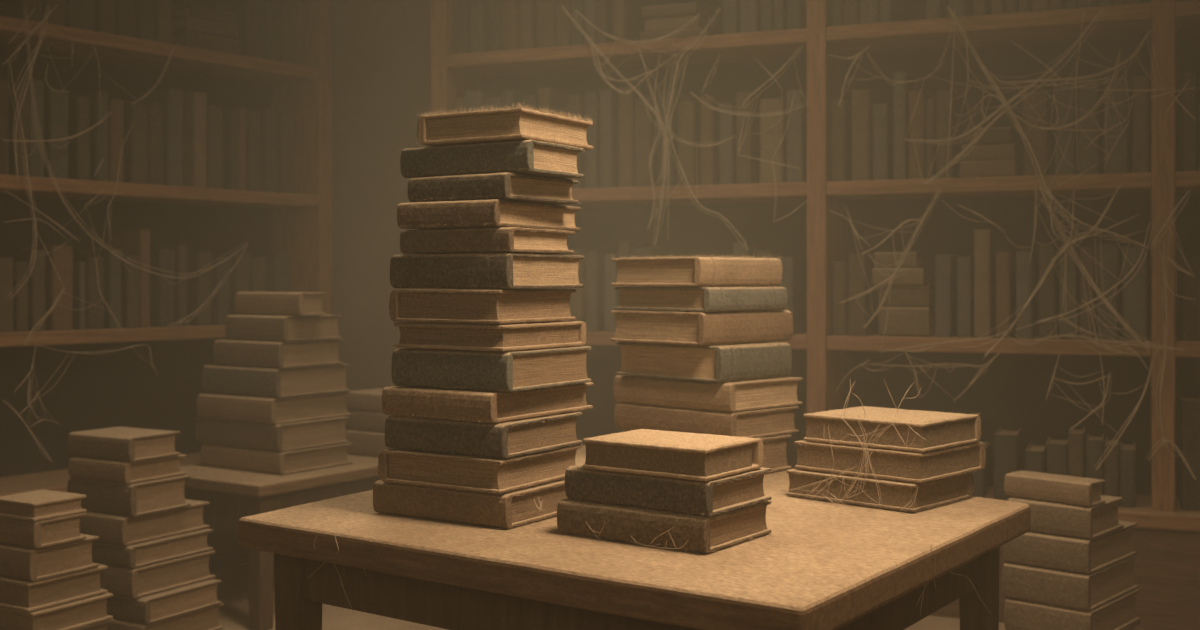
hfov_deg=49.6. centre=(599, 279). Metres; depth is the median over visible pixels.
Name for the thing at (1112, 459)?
book
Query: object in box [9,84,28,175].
book
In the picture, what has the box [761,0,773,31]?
book
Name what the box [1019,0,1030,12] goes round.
book
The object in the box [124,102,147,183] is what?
book
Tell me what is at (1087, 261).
book
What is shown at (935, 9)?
book
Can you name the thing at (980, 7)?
book
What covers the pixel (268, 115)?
book
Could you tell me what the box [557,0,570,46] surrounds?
book
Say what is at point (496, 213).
book
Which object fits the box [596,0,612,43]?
book
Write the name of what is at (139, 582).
book
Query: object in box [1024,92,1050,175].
book
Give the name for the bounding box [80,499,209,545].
book
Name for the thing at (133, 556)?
book
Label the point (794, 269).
book
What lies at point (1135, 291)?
book
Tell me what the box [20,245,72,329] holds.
book
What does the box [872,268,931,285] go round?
book
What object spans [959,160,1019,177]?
book
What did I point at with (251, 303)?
book
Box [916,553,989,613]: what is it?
cobweb
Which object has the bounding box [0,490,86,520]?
book
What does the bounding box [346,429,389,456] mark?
book
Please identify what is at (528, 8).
book
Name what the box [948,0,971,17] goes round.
book
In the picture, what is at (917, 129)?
book
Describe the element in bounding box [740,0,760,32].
book
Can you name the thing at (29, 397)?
cobweb
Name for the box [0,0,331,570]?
bookcase
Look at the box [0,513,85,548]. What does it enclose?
book
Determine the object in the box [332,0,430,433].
wall
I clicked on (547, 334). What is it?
book
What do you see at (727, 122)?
book
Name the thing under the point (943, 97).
book
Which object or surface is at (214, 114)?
book
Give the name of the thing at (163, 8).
book
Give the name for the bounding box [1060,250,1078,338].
book
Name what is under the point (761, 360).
book
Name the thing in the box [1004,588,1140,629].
book
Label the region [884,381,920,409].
cobweb
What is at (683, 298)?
book
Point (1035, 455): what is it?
book
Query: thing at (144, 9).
book
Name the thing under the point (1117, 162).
book
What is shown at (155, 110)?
book
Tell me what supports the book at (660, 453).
on the book at (714, 497)
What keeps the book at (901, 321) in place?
on the bookcase at (1012, 393)
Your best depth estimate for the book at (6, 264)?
4.03 m
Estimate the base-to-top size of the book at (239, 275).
0.258 m
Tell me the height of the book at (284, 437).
0.083 m
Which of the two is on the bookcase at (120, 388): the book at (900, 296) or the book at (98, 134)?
the book at (98, 134)
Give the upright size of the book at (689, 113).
0.279 m
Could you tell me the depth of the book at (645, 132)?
4.36 m
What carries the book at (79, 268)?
on the bookcase at (120, 388)
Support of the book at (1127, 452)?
on the bookcase at (1012, 393)
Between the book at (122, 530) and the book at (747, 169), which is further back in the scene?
the book at (747, 169)
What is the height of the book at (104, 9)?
0.282 m
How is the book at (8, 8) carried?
on the bookcase at (120, 388)
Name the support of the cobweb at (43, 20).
attached to the bookcase at (120, 388)
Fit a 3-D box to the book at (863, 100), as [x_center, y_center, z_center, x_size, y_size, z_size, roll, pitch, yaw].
[0.854,-0.457,4.183,0.057,0.290,0.179,0,0,22]
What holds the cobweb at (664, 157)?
attached to the bookcase at (1012, 393)
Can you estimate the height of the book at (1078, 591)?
0.084 m
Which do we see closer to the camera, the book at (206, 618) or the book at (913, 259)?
the book at (206, 618)
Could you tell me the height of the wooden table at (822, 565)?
0.620 m
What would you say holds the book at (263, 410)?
on the book at (284, 437)
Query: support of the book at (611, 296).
on the bookcase at (1012, 393)
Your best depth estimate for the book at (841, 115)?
4.13 m
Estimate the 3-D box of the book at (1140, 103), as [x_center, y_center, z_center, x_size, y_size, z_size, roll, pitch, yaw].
[1.614,-0.452,3.882,0.044,0.280,0.210,0,0,22]
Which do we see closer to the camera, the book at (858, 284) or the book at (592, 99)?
the book at (858, 284)
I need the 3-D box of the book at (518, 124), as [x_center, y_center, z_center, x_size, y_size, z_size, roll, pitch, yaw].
[-0.161,-0.257,2.217,0.230,0.062,0.230,0,0,31]
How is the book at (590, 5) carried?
on the bookcase at (1012, 393)
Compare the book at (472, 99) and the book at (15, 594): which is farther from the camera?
the book at (472, 99)
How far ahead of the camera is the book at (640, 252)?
4.37 m
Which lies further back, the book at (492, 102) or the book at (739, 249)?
the book at (492, 102)
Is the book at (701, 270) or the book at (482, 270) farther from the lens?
the book at (701, 270)
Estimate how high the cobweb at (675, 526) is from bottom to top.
0.036 m
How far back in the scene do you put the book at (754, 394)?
2.70 m
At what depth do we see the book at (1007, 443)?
3.93 m
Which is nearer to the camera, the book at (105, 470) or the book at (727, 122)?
the book at (105, 470)
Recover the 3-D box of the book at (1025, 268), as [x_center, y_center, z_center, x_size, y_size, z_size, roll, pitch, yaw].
[1.312,0.045,4.004,0.046,0.262,0.190,0,0,22]
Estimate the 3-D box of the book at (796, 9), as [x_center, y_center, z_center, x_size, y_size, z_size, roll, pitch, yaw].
[0.661,-0.917,4.276,0.046,0.233,0.206,0,0,22]
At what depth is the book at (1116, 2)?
3.79 m
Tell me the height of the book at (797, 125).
0.300 m
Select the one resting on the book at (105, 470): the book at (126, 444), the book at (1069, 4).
the book at (126, 444)
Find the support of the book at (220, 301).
on the bookcase at (120, 388)
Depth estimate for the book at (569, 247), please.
4.50 m
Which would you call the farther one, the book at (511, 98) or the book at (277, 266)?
the book at (277, 266)
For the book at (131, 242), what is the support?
on the bookcase at (120, 388)
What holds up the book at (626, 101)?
on the bookcase at (1012, 393)
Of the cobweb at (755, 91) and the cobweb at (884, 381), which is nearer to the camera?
the cobweb at (884, 381)
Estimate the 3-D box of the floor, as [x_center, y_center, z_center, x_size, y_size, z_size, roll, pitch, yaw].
[0.452,1.050,2.469,8.477,0.060,5.760,0,0,20]
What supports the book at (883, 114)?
on the bookcase at (1012, 393)
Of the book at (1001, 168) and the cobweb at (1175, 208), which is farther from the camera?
the book at (1001, 168)
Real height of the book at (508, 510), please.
0.058 m
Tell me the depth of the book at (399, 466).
2.15 m
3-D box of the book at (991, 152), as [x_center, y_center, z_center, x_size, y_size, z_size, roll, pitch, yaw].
[1.215,-0.389,4.044,0.155,0.049,0.184,0,0,22]
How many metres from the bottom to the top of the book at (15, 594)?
0.066 m
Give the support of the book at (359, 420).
on the book at (365, 443)
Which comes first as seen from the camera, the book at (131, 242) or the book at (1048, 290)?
the book at (1048, 290)
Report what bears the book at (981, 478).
on the bookcase at (1012, 393)
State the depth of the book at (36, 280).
4.14 m
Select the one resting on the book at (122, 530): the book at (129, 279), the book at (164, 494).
the book at (164, 494)
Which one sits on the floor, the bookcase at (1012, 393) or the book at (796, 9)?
the bookcase at (1012, 393)
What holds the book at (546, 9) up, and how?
on the bookcase at (1012, 393)
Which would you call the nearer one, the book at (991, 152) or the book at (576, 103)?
the book at (991, 152)
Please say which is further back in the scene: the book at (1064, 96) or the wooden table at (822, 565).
the book at (1064, 96)
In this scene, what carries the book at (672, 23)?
on the book at (686, 32)
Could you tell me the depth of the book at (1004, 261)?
3.94 m
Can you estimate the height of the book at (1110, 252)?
0.283 m
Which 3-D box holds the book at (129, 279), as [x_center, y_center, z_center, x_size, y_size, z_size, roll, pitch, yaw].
[-1.651,0.040,4.452,0.199,0.244,0.046,0,0,38]
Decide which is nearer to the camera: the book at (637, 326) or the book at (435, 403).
the book at (435, 403)
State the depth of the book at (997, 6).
3.95 m
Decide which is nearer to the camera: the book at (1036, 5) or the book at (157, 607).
the book at (157, 607)
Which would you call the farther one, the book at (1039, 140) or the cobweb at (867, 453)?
the book at (1039, 140)
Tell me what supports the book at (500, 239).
on the book at (482, 270)
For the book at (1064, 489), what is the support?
on the book at (1059, 519)
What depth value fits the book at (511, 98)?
4.56 m
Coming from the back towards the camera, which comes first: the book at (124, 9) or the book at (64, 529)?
the book at (124, 9)
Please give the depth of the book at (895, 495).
2.31 m
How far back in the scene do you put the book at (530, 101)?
4.52 m
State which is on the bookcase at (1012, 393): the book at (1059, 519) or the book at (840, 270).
the book at (840, 270)
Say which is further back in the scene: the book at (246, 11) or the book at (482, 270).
the book at (246, 11)
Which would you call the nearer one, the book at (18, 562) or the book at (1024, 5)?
the book at (18, 562)
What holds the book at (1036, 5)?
on the bookcase at (1012, 393)
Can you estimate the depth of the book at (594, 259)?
4.45 m
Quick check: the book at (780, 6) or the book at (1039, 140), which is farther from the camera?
the book at (780, 6)
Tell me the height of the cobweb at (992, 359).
0.152 m
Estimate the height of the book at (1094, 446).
0.191 m
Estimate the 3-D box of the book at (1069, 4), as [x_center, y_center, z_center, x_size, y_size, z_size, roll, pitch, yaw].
[1.430,-0.930,3.945,0.031,0.258,0.176,0,0,22]
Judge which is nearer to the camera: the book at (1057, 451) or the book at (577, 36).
the book at (1057, 451)
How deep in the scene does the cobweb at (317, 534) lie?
2.08 m
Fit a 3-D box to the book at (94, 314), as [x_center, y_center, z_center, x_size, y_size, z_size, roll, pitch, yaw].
[-1.731,0.044,4.344,0.187,0.236,0.062,0,0,38]
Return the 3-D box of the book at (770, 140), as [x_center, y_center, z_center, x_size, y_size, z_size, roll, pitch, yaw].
[0.589,-0.449,4.295,0.076,0.275,0.195,0,0,22]
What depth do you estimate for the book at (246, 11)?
4.79 m
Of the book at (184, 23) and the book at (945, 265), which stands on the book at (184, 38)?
the book at (184, 23)
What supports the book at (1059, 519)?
on the book at (1070, 554)
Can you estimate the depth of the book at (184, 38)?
4.64 m
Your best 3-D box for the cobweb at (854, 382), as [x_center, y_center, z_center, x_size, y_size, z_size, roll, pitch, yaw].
[0.456,0.211,2.349,0.046,0.068,0.022,0,0,0]
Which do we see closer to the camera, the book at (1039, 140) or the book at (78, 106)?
the book at (1039, 140)
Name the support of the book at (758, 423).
on the book at (774, 447)
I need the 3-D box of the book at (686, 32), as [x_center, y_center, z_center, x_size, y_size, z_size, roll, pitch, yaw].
[0.266,-0.816,4.399,0.218,0.030,0.174,0,0,22]
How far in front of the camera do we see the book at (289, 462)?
4.01 m
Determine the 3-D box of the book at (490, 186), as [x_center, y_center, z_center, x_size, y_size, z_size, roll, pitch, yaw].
[-0.180,-0.151,2.213,0.215,0.044,0.212,0,0,34]
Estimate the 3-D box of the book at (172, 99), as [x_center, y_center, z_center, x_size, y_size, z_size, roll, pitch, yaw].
[-1.551,-0.495,4.594,0.191,0.338,0.061,0,0,38]
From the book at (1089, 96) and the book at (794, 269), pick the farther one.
the book at (794, 269)
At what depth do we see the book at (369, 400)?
4.33 m
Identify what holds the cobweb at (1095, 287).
attached to the bookcase at (1012, 393)
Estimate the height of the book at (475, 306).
0.057 m
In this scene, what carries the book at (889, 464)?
on the book at (895, 495)
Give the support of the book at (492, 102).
on the bookcase at (1012, 393)
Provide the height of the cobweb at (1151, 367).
0.350 m
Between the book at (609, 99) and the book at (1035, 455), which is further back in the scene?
the book at (609, 99)
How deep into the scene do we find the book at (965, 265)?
3.98 m
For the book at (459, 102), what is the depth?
4.63 m
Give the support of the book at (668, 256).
on the bookcase at (1012, 393)
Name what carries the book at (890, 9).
on the bookcase at (1012, 393)
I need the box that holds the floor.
[209,557,1005,629]
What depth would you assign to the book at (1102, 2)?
3.81 m
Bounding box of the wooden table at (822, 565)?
[238,445,1030,629]
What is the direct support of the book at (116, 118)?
on the bookcase at (120, 388)
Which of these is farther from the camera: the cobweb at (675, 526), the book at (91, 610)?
the book at (91, 610)
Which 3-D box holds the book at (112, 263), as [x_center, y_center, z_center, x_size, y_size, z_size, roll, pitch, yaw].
[-1.695,0.030,4.406,0.203,0.264,0.045,0,0,38]
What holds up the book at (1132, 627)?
on the book
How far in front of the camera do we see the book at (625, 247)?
4.40 m
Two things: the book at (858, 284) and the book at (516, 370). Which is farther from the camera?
the book at (858, 284)
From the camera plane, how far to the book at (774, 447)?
2.71 m
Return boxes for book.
[0,0,40,21]
[0,250,44,330]
[0,258,12,331]
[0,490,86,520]
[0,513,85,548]
[0,534,99,581]
[0,564,107,611]
[0,593,112,629]
[9,79,43,176]
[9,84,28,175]
[13,261,27,331]
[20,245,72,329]
[44,89,67,178]
[67,427,180,461]
[67,475,190,516]
[68,91,107,181]
[68,96,89,179]
[68,454,186,483]
[73,257,103,328]
[73,262,85,329]
[73,619,114,629]
[78,250,121,328]
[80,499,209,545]
[92,529,213,568]
[95,0,114,33]
[97,550,215,598]
[106,579,221,624]
[107,603,223,629]
[108,99,123,182]
[112,230,149,327]
[115,0,134,37]
[121,256,138,327]
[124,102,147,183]
[135,0,154,40]
[138,89,182,185]
[145,102,163,184]
[150,246,186,325]
[150,250,173,326]
[155,0,171,43]
[172,5,235,24]
[172,16,238,38]
[172,31,240,54]
[183,92,205,187]
[187,252,210,325]
[195,416,349,451]
[197,391,350,423]
[200,443,352,474]
[202,364,349,398]
[206,105,222,188]
[211,254,248,314]
[211,258,228,324]
[213,339,343,368]
[215,0,258,57]
[222,109,238,189]
[223,107,245,190]
[225,315,341,341]
[235,292,325,315]
[246,107,276,192]
[246,111,259,191]
[249,255,289,291]
[249,258,265,291]
[344,410,390,432]
[346,388,382,412]
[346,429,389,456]
[372,479,565,528]
[377,444,582,493]
[381,382,593,422]
[385,412,583,458]
[388,289,577,323]
[389,253,584,288]
[392,346,591,391]
[393,321,586,350]
[397,199,580,230]
[399,140,585,178]
[399,227,574,253]
[408,172,578,204]
[416,103,593,149]
[455,98,463,112]
[464,91,502,111]
[487,97,502,110]
[489,0,502,51]
[503,0,519,50]
[503,90,531,108]
[520,0,536,48]
[524,96,537,110]
[537,0,556,47]
[538,88,569,178]
[554,246,587,320]
[556,498,771,552]
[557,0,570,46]
[564,464,772,515]
[568,94,584,188]
[570,250,585,323]
[571,0,584,45]
[582,428,763,480]
[585,0,595,44]
[585,91,599,187]
[586,250,615,330]
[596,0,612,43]
[600,89,618,187]
[604,254,618,331]
[610,310,792,345]
[611,253,781,285]
[613,0,641,41]
[613,375,801,411]
[614,286,787,311]
[614,402,798,437]
[616,342,792,381]
[619,87,649,186]
[619,241,648,310]
[623,429,791,472]
[632,248,669,286]
[635,97,656,186]
[639,28,712,39]
[642,3,711,22]
[645,15,715,33]
[657,89,690,185]
[668,256,697,286]
[678,101,700,185]
[701,95,727,184]
[719,103,735,184]
[723,0,739,33]
[733,242,760,286]
[736,91,763,183]
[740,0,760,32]
[755,250,782,286]
[760,98,786,182]
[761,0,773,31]
[774,0,786,30]
[774,257,806,334]
[787,0,806,29]
[787,89,806,182]
[787,469,974,511]
[794,440,985,483]
[803,406,980,452]
[830,99,851,180]
[831,0,843,25]
[832,262,848,334]
[844,0,859,24]
[849,254,876,335]
[852,89,878,180]
[860,0,880,23]
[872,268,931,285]
[873,103,893,179]
[874,252,923,267]
[879,286,934,306]
[879,306,934,336]
[881,0,900,22]
[893,72,914,179]
[909,90,932,178]
[926,0,947,18]
[926,99,936,178]
[935,255,958,336]
[937,90,959,177]
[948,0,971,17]
[957,257,973,337]
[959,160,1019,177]
[962,144,1018,162]
[965,127,1014,144]
[972,443,989,497]
[973,0,990,15]
[974,229,995,337]
[991,0,1005,14]
[994,427,1021,499]
[995,252,1014,337]
[1002,554,1138,611]
[1003,521,1137,574]
[1004,470,1105,506]
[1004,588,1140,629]
[1006,0,1018,13]
[1007,495,1123,539]
[1016,251,1035,337]
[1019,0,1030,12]
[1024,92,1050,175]
[1026,443,1045,472]
[1031,0,1050,11]
[1039,247,1057,338]
[1046,437,1068,475]
[1055,84,1076,174]
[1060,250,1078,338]
[1065,0,1077,8]
[1069,427,1084,476]
[1078,0,1093,7]
[1079,79,1100,173]
[1081,247,1095,339]
[1086,434,1103,494]
[1098,244,1118,339]
[1100,0,1112,6]
[1104,77,1127,173]
[1105,437,1118,506]
[1114,0,1124,5]
[1120,442,1135,507]
[1123,246,1146,339]
[1124,621,1140,629]
[1132,76,1148,172]
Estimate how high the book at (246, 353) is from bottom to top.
0.080 m
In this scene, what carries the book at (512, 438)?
on the book at (399, 466)
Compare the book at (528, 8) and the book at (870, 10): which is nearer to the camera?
the book at (870, 10)
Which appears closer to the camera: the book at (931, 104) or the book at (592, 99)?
the book at (931, 104)
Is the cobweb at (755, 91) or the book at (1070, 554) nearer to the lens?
the book at (1070, 554)
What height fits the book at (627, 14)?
0.272 m
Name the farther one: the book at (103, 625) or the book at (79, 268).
the book at (79, 268)
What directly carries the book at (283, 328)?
on the book at (246, 353)
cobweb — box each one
[1,4,247,344]
[4,344,157,461]
[308,534,365,612]
[562,5,747,250]
[631,526,687,548]
[690,46,807,221]
[786,414,925,511]
[830,6,1171,231]
[830,185,1183,371]
[835,352,1000,401]
[841,382,865,414]
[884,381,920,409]
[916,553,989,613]
[1046,350,1156,469]
[1145,190,1195,479]
[1150,80,1195,119]
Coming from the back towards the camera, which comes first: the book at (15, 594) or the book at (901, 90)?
the book at (901, 90)
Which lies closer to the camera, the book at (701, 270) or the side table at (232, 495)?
the book at (701, 270)
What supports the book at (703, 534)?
on the wooden table at (822, 565)
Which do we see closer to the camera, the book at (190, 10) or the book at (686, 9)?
the book at (686, 9)
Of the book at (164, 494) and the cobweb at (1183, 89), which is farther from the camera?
the cobweb at (1183, 89)
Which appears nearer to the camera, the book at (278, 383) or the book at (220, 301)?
the book at (278, 383)
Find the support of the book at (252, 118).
on the bookcase at (120, 388)
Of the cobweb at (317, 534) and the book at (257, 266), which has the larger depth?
the book at (257, 266)
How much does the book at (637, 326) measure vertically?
0.069 m
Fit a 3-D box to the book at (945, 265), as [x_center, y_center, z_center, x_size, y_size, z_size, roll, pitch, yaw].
[1.094,0.049,4.097,0.048,0.254,0.210,0,0,22]
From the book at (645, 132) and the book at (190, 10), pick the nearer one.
the book at (645, 132)
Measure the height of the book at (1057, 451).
0.175 m
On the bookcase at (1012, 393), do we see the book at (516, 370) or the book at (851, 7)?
the book at (851, 7)
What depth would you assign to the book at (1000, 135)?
3.95 m
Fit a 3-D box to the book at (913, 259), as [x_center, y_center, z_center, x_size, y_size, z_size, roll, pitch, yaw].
[0.953,-0.062,4.134,0.130,0.048,0.176,0,0,22]
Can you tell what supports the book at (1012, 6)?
on the bookcase at (1012, 393)
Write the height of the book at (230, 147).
0.291 m
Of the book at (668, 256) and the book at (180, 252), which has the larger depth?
the book at (180, 252)
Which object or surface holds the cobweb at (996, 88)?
attached to the bookcase at (1012, 393)
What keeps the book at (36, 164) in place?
on the bookcase at (120, 388)
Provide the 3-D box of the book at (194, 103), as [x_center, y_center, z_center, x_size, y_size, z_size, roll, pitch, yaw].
[-1.478,-0.494,4.648,0.178,0.336,0.051,0,0,38]
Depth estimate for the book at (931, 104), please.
4.00 m
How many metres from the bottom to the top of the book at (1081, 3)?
0.307 m
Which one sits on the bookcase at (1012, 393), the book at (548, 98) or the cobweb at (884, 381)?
the book at (548, 98)
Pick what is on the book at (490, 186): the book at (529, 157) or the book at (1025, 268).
the book at (529, 157)
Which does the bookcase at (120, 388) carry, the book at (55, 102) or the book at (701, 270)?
the book at (55, 102)
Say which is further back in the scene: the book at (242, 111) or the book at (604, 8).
the book at (242, 111)
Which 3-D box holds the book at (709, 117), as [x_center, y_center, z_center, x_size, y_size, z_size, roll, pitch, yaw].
[0.384,-0.460,4.364,0.045,0.296,0.182,0,0,22]
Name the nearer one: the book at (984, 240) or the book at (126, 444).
the book at (126, 444)
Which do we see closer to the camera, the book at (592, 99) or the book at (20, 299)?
the book at (20, 299)
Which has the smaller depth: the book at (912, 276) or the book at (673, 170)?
the book at (912, 276)
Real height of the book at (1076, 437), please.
0.210 m
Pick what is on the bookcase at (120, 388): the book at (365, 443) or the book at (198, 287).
the book at (198, 287)
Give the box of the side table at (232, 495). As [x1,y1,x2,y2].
[180,454,379,629]
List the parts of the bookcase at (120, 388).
shelf, panel, shelf, shelf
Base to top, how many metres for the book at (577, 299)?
0.279 m
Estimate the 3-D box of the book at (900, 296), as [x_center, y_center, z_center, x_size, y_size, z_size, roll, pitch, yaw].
[0.981,0.051,4.138,0.154,0.064,0.180,0,0,22]
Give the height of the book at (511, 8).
0.292 m
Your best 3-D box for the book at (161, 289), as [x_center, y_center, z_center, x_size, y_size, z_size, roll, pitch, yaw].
[-1.566,0.029,4.550,0.190,0.267,0.060,0,0,38]
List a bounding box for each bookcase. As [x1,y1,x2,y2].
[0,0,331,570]
[431,0,1199,629]
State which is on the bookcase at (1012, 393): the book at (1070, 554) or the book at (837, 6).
the book at (837, 6)
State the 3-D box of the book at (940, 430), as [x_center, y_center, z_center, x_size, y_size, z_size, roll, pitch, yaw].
[0.535,0.267,2.381,0.252,0.057,0.220,0,0,43]
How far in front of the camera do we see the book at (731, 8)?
4.24 m
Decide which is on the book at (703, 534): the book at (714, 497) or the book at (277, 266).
the book at (714, 497)
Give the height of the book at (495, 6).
0.333 m
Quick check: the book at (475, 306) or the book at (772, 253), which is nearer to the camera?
the book at (475, 306)

